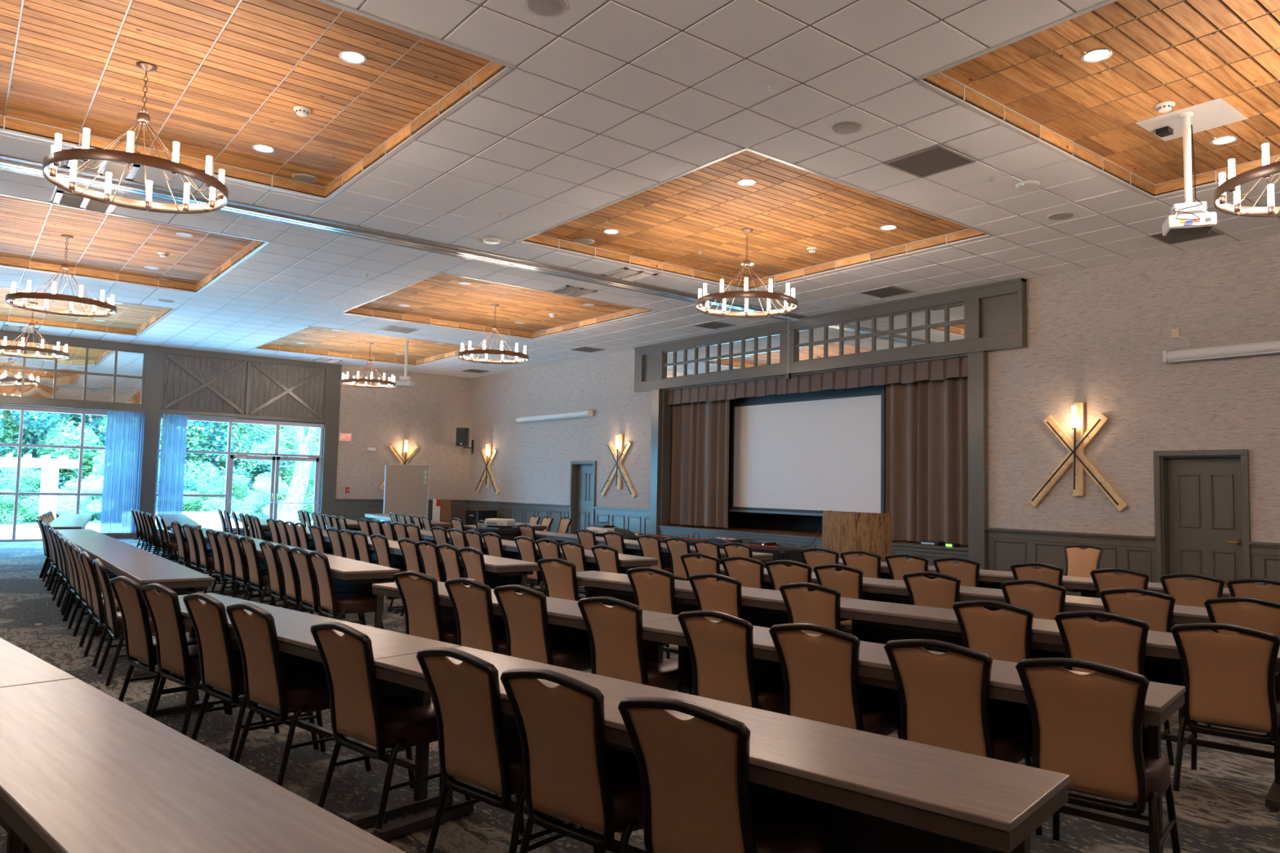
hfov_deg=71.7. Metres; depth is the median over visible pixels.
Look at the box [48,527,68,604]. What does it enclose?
banquet chair
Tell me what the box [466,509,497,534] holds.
equipment case
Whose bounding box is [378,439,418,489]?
wall sconce
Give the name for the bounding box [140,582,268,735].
banquet chair
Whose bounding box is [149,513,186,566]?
banquet chair
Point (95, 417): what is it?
tree
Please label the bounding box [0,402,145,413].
curtain rod
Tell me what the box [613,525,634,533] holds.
equipment bag
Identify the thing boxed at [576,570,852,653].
table
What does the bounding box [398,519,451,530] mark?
table
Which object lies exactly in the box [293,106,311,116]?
smoke detector
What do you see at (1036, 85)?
ceiling panel
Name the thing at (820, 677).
banquet chair
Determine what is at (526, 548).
banquet chair
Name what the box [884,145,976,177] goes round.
ceiling vent
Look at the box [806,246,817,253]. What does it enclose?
smoke detector
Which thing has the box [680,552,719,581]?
banquet chair
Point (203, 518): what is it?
wall
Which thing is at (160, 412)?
curtain rod
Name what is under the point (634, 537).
table
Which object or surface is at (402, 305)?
recessed light
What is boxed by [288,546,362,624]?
banquet chair
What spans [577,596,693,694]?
banquet chair
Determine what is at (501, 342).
socket
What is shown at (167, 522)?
table
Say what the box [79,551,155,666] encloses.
banquet chair
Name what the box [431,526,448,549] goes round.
banquet chair
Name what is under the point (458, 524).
banquet chair
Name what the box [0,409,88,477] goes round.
tree
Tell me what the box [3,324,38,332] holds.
ceiling vent
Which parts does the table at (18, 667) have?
cross rail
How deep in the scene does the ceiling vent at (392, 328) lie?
18.22 m
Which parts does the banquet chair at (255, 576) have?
backrest, frame, leg, leg, seat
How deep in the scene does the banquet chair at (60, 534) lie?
9.41 m
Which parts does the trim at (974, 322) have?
mirror pane, mirror pane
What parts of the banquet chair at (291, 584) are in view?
backrest, frame, leg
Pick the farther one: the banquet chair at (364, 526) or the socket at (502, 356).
the socket at (502, 356)
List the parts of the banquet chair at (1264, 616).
frame, backrest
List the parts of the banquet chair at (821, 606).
backrest, frame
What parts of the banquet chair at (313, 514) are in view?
backrest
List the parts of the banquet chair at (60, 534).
frame, leg, leg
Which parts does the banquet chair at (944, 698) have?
backrest, frame, seat, leg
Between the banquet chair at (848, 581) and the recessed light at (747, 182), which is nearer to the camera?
the banquet chair at (848, 581)
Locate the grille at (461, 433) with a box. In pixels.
[456,428,466,444]
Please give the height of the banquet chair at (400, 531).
0.884 m
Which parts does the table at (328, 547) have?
modesty panel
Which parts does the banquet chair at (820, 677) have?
backrest, frame, seat, leg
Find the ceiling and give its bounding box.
[0,0,1279,377]
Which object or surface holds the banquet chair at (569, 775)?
on the floor
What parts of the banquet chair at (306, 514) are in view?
backrest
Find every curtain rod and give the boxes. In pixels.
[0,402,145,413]
[160,412,237,418]
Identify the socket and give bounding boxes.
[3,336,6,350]
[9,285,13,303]
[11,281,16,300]
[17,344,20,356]
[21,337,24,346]
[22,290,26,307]
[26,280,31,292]
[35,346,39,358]
[40,339,44,347]
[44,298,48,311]
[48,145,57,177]
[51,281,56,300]
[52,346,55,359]
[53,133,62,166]
[56,342,59,350]
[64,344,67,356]
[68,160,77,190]
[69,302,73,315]
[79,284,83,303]
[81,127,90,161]
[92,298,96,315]
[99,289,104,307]
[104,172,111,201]
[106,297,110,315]
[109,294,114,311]
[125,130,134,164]
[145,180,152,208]
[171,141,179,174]
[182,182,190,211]
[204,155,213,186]
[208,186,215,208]
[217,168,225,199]
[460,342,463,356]
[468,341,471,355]
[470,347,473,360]
[483,340,485,349]
[500,341,502,355]
[501,355,503,363]
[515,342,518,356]
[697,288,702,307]
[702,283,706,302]
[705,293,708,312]
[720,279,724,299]
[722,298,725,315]
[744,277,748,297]
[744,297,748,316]
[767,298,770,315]
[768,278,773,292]
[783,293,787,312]
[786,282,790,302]
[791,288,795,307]
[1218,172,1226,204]
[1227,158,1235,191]
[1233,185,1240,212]
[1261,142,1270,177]
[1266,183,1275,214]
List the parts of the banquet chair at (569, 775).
leg, backrest, rail, leg, seat, leg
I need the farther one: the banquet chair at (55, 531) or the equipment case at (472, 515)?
the equipment case at (472, 515)
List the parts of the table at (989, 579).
cross rail, modesty panel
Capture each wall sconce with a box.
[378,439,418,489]
[475,443,499,494]
[600,433,636,497]
[1028,402,1128,511]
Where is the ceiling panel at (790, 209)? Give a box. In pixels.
[515,147,994,290]
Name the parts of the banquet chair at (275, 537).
backrest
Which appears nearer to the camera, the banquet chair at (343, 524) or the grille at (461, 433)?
the banquet chair at (343, 524)
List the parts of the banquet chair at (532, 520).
backrest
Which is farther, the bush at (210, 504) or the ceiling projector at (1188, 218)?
the bush at (210, 504)
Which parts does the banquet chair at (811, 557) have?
backrest, frame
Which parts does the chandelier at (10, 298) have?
rod, rod, rod, rod, rod, chain, rod, rod, rod, rod, rod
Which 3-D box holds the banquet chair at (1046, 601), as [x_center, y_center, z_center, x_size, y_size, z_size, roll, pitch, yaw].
[3.019,1.569,6.599,0.498,0.884,0.606,-2,-5,42]
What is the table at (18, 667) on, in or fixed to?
on the floor
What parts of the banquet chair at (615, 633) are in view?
backrest, frame, seat, leg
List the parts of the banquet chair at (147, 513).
frame, seat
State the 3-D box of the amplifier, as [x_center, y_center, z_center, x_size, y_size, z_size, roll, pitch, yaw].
[4.625,1.845,13.995,0.205,0.060,0.320,4,-5,-38]
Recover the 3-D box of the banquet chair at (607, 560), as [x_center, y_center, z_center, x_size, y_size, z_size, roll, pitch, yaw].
[-0.168,1.694,9.439,0.606,0.884,0.498,4,-5,-37]
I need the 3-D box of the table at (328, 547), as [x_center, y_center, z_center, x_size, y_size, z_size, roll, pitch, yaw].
[-4.885,1.918,13.148,0.485,0.735,2.424,4,-5,-38]
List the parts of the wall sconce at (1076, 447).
rod, glass, glass, rod, rod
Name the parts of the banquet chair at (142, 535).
frame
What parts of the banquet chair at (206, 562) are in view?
backrest, frame, leg, seat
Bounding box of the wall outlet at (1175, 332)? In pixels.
[1171,328,1189,349]
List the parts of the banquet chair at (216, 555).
backrest, frame, leg, leg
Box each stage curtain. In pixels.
[669,399,729,528]
[885,376,968,545]
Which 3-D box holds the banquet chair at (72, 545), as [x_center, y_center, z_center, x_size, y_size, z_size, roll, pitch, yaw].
[-4.923,1.507,8.172,0.606,0.884,0.498,4,-5,-39]
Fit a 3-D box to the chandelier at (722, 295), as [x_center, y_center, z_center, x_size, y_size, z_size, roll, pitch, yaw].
[1.340,-1.968,11.130,1.270,1.025,1.270,4,-5,-38]
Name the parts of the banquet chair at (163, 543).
frame, backrest, seat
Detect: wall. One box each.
[155,511,239,526]
[335,364,472,509]
[468,233,1279,564]
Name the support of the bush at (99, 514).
on the terrace
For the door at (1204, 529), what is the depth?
10.99 m
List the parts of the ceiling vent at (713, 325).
plate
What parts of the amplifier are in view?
panel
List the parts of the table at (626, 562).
cross rail, modesty panel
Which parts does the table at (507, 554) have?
cross rail, modesty panel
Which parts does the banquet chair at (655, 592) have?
backrest, frame, leg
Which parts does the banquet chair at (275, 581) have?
backrest, frame, leg, leg, seat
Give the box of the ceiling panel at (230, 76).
[0,0,516,201]
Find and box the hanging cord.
[784,330,791,379]
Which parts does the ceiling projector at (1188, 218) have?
underside panel, ceiling plate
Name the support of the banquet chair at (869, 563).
on the floor
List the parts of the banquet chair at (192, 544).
backrest, frame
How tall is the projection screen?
2.660 m
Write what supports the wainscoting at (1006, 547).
attached to the wall at (1098, 337)
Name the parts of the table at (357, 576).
cross rail, modesty panel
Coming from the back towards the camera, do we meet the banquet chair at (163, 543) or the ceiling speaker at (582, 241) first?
the banquet chair at (163, 543)
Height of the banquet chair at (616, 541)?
0.884 m
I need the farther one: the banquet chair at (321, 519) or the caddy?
the banquet chair at (321, 519)
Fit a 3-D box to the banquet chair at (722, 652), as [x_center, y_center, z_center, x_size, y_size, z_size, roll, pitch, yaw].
[0.545,1.381,4.616,0.498,0.884,0.606,-2,-5,42]
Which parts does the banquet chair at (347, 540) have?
backrest, frame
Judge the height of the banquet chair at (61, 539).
0.884 m
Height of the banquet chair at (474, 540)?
0.884 m
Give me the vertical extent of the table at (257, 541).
0.735 m
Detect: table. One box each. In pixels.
[0,637,76,852]
[0,678,406,852]
[42,520,88,577]
[48,528,116,599]
[53,514,92,528]
[67,539,153,631]
[94,554,213,680]
[139,592,462,828]
[155,514,191,557]
[161,519,201,571]
[170,528,244,593]
[207,537,308,609]
[229,514,268,529]
[245,519,280,535]
[262,550,399,628]
[297,514,337,528]
[297,527,346,551]
[323,535,404,611]
[324,518,360,535]
[364,513,399,525]
[370,529,448,546]
[372,581,678,662]
[373,646,1070,852]
[393,547,539,613]
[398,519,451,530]
[423,533,519,559]
[463,524,550,540]
[506,543,658,597]
[512,521,546,531]
[528,532,637,580]
[573,533,632,539]
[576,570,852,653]
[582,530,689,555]
[623,541,773,564]
[641,617,1186,852]
[674,539,807,580]
[720,564,969,604]
[838,558,1075,589]
[840,598,1279,811]
[959,586,1212,630]
[1062,577,1231,597]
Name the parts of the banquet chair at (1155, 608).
backrest, frame, leg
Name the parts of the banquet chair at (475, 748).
leg, backrest, frame, rail, seat, leg, leg, leg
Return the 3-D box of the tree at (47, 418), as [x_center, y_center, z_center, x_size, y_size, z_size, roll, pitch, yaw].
[-20.447,0.496,30.070,4.604,7.333,7.410,2,-4,-5]
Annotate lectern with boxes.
[822,511,891,562]
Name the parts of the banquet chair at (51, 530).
backrest, frame, leg, leg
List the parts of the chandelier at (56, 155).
rod, rod, rod, rod, rod, rod, chain, rod, rod, rod, rod, rod, rod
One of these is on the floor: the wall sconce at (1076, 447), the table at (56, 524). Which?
the table at (56, 524)
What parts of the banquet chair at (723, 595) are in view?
backrest, frame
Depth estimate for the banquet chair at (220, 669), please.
4.71 m
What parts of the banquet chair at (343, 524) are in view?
backrest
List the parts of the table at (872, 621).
modesty panel, cross rail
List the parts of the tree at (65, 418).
crown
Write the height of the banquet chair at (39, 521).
0.884 m
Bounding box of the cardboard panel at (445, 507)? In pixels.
[440,500,451,533]
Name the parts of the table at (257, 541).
modesty panel, cross rail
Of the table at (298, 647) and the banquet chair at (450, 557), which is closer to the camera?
the table at (298, 647)
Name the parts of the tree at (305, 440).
crown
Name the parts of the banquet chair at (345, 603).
backrest, frame, leg, seat, leg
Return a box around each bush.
[0,466,64,524]
[56,473,103,515]
[89,465,159,520]
[182,459,269,511]
[231,472,288,518]
[278,462,315,519]
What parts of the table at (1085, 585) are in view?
modesty panel, cross rail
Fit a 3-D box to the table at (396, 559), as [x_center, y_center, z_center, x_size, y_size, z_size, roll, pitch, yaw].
[-3.390,1.819,11.234,0.485,0.735,2.424,4,-5,-38]
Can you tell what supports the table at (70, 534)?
on the floor
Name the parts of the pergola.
post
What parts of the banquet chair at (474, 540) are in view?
backrest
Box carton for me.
[431,498,440,521]
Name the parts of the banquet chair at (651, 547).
backrest, frame, seat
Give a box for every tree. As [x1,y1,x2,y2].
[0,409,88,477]
[0,409,106,521]
[0,413,91,516]
[4,413,106,470]
[9,415,262,521]
[68,333,216,476]
[104,415,296,511]
[208,422,287,480]
[221,422,315,515]
[239,423,319,524]
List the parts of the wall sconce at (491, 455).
rod, rod, rod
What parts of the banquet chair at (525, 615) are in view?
backrest, frame, seat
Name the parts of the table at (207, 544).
modesty panel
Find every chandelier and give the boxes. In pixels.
[0,302,69,359]
[4,234,116,318]
[42,62,228,213]
[340,342,396,388]
[457,303,528,364]
[695,227,797,318]
[1213,142,1279,217]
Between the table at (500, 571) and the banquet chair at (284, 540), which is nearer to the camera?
the table at (500, 571)
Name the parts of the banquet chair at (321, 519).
backrest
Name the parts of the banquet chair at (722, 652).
backrest, seat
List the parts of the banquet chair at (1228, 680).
leg, leg, backrest, rail, seat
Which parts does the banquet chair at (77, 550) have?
backrest, frame, leg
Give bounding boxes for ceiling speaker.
[156,279,172,282]
[157,299,174,302]
[292,173,317,182]
[523,0,567,17]
[574,238,594,244]
[830,121,863,134]
[1046,212,1074,220]
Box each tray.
[480,526,518,529]
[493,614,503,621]
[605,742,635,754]
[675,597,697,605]
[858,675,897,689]
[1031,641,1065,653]
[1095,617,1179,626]
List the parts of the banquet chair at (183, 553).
backrest, frame, seat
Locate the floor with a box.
[0,539,1279,852]
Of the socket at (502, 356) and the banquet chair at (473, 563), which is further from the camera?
the socket at (502, 356)
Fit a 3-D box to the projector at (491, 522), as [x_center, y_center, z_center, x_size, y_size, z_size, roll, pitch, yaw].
[-2.249,1.550,14.251,0.415,0.131,0.298,0,-4,23]
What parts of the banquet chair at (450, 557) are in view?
backrest, frame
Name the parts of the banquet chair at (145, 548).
frame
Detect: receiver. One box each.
[748,541,776,546]
[943,542,959,546]
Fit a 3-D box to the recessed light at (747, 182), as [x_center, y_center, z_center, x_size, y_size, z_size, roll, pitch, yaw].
[1.137,-2.598,9.436,0.210,0.008,0.210,4,-5,-38]
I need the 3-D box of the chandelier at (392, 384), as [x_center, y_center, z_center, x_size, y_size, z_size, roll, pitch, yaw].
[-6.394,-1.463,20.937,1.270,1.025,1.270,4,-5,-38]
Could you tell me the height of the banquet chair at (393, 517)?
0.884 m
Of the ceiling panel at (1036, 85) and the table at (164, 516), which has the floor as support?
the table at (164, 516)
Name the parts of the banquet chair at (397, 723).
leg, backrest, frame, rail, leg, seat, leg, leg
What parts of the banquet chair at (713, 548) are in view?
backrest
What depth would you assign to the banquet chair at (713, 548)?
10.57 m
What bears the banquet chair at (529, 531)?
on the floor
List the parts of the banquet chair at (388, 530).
backrest, frame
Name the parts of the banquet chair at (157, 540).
frame, backrest, seat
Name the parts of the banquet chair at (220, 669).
leg, backrest, frame, rail, leg, seat, leg, leg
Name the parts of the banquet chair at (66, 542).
frame, backrest, leg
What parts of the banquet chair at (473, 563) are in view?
backrest, frame, seat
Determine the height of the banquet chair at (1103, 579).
0.884 m
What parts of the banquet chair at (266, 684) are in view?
leg, backrest, frame, rail, leg, seat, leg, leg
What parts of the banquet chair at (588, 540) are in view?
backrest, frame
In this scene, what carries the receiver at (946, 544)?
on the stage at (757, 522)
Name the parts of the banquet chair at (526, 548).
backrest, frame, seat, leg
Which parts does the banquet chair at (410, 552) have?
backrest, frame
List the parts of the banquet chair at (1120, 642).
backrest, frame, leg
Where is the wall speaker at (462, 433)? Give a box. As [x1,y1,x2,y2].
[455,427,474,453]
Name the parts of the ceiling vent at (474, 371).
plate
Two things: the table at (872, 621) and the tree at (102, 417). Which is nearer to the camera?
the table at (872, 621)
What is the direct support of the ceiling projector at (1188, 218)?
hanging from the ceiling panel at (1036, 85)
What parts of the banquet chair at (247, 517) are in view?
backrest, frame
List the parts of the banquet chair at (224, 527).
frame, backrest, seat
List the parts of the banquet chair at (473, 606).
backrest, seat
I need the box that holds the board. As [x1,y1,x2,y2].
[382,464,430,519]
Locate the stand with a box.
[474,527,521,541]
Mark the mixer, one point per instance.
(715, 540)
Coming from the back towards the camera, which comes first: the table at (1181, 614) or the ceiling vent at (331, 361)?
the ceiling vent at (331, 361)
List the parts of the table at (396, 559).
modesty panel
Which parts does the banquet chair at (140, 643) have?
leg, backrest, frame, rail, leg, seat, leg, leg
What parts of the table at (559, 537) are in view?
modesty panel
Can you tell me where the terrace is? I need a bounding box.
[0,520,312,539]
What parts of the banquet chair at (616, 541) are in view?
backrest, frame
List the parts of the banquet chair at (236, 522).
frame, backrest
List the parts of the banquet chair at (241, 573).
backrest, frame, leg, leg, seat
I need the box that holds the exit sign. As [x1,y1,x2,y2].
[337,432,351,441]
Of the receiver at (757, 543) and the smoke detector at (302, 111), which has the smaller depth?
the smoke detector at (302, 111)
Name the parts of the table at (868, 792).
cross rail, modesty panel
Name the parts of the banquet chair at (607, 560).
backrest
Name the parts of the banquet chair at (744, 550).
backrest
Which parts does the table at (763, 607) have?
cross rail, modesty panel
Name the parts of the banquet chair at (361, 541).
backrest, frame, seat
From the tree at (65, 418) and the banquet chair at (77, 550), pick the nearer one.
the banquet chair at (77, 550)
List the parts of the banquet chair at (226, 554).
backrest, leg, frame, seat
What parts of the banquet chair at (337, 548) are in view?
backrest, frame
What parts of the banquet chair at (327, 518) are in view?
backrest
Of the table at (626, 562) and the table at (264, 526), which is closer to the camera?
the table at (626, 562)
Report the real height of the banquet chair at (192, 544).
0.884 m
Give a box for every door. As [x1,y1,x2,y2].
[226,454,275,533]
[272,456,319,527]
[568,460,596,533]
[1153,448,1251,588]
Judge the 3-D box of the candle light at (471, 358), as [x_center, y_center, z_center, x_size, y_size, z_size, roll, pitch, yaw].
[-3.124,-1.337,16.474,0.048,0.243,0.048,4,-5,-38]
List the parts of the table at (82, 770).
cross rail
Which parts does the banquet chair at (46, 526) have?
backrest, frame, leg, leg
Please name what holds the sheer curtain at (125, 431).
hanging from the curtain rod at (0, 402)
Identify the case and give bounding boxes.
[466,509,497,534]
[515,409,593,422]
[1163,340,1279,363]
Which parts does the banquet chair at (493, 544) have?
backrest, frame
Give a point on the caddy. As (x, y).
(603, 526)
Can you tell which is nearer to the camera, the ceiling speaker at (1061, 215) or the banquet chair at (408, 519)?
the ceiling speaker at (1061, 215)
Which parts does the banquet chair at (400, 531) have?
backrest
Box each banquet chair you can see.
[36,517,52,581]
[39,515,48,573]
[41,514,48,569]
[41,520,57,591]
[44,512,50,565]
[44,522,63,594]
[46,511,53,565]
[48,511,54,519]
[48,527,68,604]
[53,529,106,612]
[57,533,114,621]
[58,535,118,621]
[63,538,125,634]
[68,542,127,644]
[75,546,115,655]
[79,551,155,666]
[92,559,183,685]
[109,576,227,715]
[131,508,164,547]
[134,509,169,554]
[137,510,173,557]
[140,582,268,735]
[141,511,177,562]
[146,512,183,564]
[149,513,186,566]
[154,515,186,559]
[160,515,199,571]
[170,520,220,582]
[182,524,223,579]
[182,592,319,760]
[191,525,245,595]
[205,528,261,601]
[214,530,273,604]
[217,509,248,532]
[223,510,249,534]
[226,533,284,604]
[226,602,371,786]
[231,511,265,535]
[239,512,271,537]
[239,535,300,603]
[244,514,271,538]
[249,515,271,540]
[253,515,271,542]
[259,540,319,614]
[266,518,280,543]
[274,543,340,617]
[275,520,312,547]
[284,520,315,550]
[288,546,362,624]
[293,522,332,553]
[297,510,306,527]
[302,511,311,527]
[307,550,383,629]
[308,524,332,555]
[310,621,471,828]
[311,511,319,528]
[315,513,326,530]
[324,514,333,531]
[326,527,358,557]
[330,515,340,530]
[337,515,347,533]
[337,528,377,562]
[351,530,399,566]
[356,518,371,537]
[368,519,382,538]
[369,533,405,611]
[380,520,422,564]
[389,511,399,525]
[391,521,408,542]
[393,571,457,644]
[397,513,406,524]
[397,537,444,616]
[404,514,413,527]
[404,523,422,563]
[412,515,422,529]
[416,540,444,582]
[416,647,598,852]
[421,515,431,530]
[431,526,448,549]
[436,543,494,586]
[444,577,506,655]
[448,528,466,549]
[449,517,464,532]
[457,546,519,592]
[463,529,484,555]
[475,520,487,527]
[481,532,535,587]
[493,584,591,671]
[500,668,643,852]
[514,535,546,594]
[517,524,537,582]
[528,515,540,524]
[535,537,585,598]
[537,557,604,604]
[540,515,553,531]
[544,516,572,542]
[559,541,587,599]
[576,528,596,589]
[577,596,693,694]
[591,544,621,573]
[602,531,649,574]
[617,696,822,852]
[626,566,678,659]
[636,534,686,580]
[664,537,690,580]
[677,609,784,714]
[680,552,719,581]
[688,573,767,690]
[693,539,721,564]
[720,555,764,589]
[722,542,752,563]
[764,560,812,591]
[768,622,900,738]
[778,582,865,641]
[800,547,842,627]
[813,564,863,633]
[840,550,881,578]
[884,553,928,580]
[884,639,1042,835]
[902,571,960,608]
[933,556,980,586]
[952,600,1033,662]
[1000,579,1066,620]
[1010,562,1063,587]
[1015,657,1180,852]
[1054,610,1174,765]
[1063,544,1103,592]
[1089,568,1149,598]
[1098,587,1182,725]
[1159,573,1224,607]
[1170,622,1279,791]
[1204,596,1279,726]
[1226,577,1279,606]
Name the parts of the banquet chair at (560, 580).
backrest, frame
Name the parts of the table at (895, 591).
cross rail, modesty panel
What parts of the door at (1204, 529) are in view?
handle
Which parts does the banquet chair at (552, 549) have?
backrest, frame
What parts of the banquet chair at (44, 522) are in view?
frame, backrest, leg, leg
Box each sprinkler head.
[767,84,774,91]
[987,176,994,182]
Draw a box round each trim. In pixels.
[0,154,807,320]
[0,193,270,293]
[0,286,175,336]
[0,345,342,539]
[160,346,328,423]
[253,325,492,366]
[334,498,468,535]
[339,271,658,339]
[467,499,569,533]
[593,506,649,533]
[634,277,1026,569]
[657,525,968,565]
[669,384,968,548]
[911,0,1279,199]
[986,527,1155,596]
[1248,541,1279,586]
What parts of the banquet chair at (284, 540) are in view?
backrest, frame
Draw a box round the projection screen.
[728,384,884,515]
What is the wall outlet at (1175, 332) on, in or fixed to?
attached to the wall at (1098, 337)
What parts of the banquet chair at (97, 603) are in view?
leg, backrest, frame, leg, seat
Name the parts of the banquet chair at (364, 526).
backrest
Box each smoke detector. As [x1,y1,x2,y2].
[157,252,168,257]
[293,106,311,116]
[548,313,556,317]
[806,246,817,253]
[1154,101,1175,112]
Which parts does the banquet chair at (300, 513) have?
backrest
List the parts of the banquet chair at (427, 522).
backrest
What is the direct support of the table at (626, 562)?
on the floor
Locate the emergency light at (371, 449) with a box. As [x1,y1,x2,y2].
[366,447,375,451]
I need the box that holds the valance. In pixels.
[667,356,967,404]
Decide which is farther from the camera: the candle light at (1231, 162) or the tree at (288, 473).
the tree at (288, 473)
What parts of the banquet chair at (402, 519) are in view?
backrest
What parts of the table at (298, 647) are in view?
cross rail, modesty panel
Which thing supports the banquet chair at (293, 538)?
on the floor
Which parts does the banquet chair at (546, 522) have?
backrest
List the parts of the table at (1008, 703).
cross rail, modesty panel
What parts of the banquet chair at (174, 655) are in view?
leg, backrest, frame, rail, leg, seat, leg, leg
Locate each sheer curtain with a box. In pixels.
[99,410,146,538]
[155,413,187,533]
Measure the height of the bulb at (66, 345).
0.243 m
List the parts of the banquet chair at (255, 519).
backrest, frame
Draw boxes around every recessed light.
[144,266,159,269]
[176,232,193,236]
[252,144,275,153]
[338,50,367,64]
[398,304,409,306]
[458,281,471,284]
[514,321,524,324]
[582,303,594,306]
[603,229,619,234]
[737,178,756,186]
[880,225,897,230]
[1080,48,1112,62]
[1210,135,1237,145]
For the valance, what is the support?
attached to the wall at (1098, 337)
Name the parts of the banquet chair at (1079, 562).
backrest, frame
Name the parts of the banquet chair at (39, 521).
backrest, frame, leg, leg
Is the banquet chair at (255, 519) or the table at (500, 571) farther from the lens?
the banquet chair at (255, 519)
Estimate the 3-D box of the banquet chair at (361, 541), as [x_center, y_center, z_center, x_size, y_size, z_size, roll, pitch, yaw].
[-3.231,1.735,10.993,0.606,0.884,0.498,4,-5,-36]
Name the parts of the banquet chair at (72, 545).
frame, backrest, leg, leg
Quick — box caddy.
[592,520,614,528]
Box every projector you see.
[395,341,414,387]
[484,518,515,527]
[586,526,613,535]
[1134,97,1248,236]
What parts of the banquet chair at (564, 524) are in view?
backrest, frame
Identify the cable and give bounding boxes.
[684,538,776,547]
[741,510,822,547]
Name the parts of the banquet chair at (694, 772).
backrest, frame, seat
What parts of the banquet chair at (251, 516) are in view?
backrest, frame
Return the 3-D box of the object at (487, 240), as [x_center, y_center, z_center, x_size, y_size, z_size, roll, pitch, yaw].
[-1.907,-2.384,11.397,0.230,0.028,0.230,4,-5,-38]
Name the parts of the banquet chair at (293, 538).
backrest, frame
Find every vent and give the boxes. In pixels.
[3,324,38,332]
[52,190,115,213]
[66,160,140,181]
[312,358,342,363]
[380,325,418,333]
[461,368,489,373]
[507,520,514,524]
[547,284,597,297]
[569,346,605,352]
[602,267,657,281]
[692,320,736,329]
[858,286,913,298]
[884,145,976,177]
[1148,228,1223,244]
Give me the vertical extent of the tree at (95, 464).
7.992 m
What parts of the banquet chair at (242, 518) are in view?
frame, backrest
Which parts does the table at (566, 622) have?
cross rail, modesty panel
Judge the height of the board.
1.950 m
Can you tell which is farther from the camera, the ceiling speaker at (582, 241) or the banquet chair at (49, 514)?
the banquet chair at (49, 514)
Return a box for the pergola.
[0,453,79,528]
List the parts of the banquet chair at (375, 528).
backrest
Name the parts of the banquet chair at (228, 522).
backrest, frame, seat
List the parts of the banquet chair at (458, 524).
backrest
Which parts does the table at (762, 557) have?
modesty panel, cross rail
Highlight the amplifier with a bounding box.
[920,540,945,546]
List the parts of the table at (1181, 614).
cross rail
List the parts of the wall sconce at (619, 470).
rod, glass, rod, rod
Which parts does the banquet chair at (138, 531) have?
frame, backrest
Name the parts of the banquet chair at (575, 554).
backrest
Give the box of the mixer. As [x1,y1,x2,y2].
[710,537,742,542]
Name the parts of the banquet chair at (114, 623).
leg, frame, backrest, leg, seat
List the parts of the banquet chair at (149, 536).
frame, seat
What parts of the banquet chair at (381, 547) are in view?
backrest, frame, leg, seat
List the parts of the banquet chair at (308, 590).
backrest, frame, seat, leg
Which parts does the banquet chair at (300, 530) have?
backrest, frame, seat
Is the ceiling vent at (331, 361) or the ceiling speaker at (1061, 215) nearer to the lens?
the ceiling speaker at (1061, 215)
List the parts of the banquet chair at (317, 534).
backrest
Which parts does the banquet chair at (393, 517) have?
backrest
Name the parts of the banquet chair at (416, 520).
backrest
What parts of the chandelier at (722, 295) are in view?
rod, rod, rod, rod, chain, rod, rod, rod, rod, rod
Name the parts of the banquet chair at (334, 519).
backrest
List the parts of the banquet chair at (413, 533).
backrest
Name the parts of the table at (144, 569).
modesty panel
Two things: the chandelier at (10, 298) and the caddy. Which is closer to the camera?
the chandelier at (10, 298)
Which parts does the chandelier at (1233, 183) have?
rod, rod, rod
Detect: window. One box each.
[0,329,146,411]
[0,404,134,542]
[153,413,324,525]
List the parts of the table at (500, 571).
modesty panel, cross rail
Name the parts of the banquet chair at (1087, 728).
leg, backrest, frame, rail, seat, leg, leg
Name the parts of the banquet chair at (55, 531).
backrest, frame, leg, leg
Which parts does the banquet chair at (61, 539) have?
frame, backrest, leg, seat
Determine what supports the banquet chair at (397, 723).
on the floor
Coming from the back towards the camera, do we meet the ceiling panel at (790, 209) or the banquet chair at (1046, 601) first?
the ceiling panel at (790, 209)
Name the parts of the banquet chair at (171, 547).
frame, backrest, leg, seat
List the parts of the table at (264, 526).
modesty panel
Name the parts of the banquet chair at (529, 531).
backrest, frame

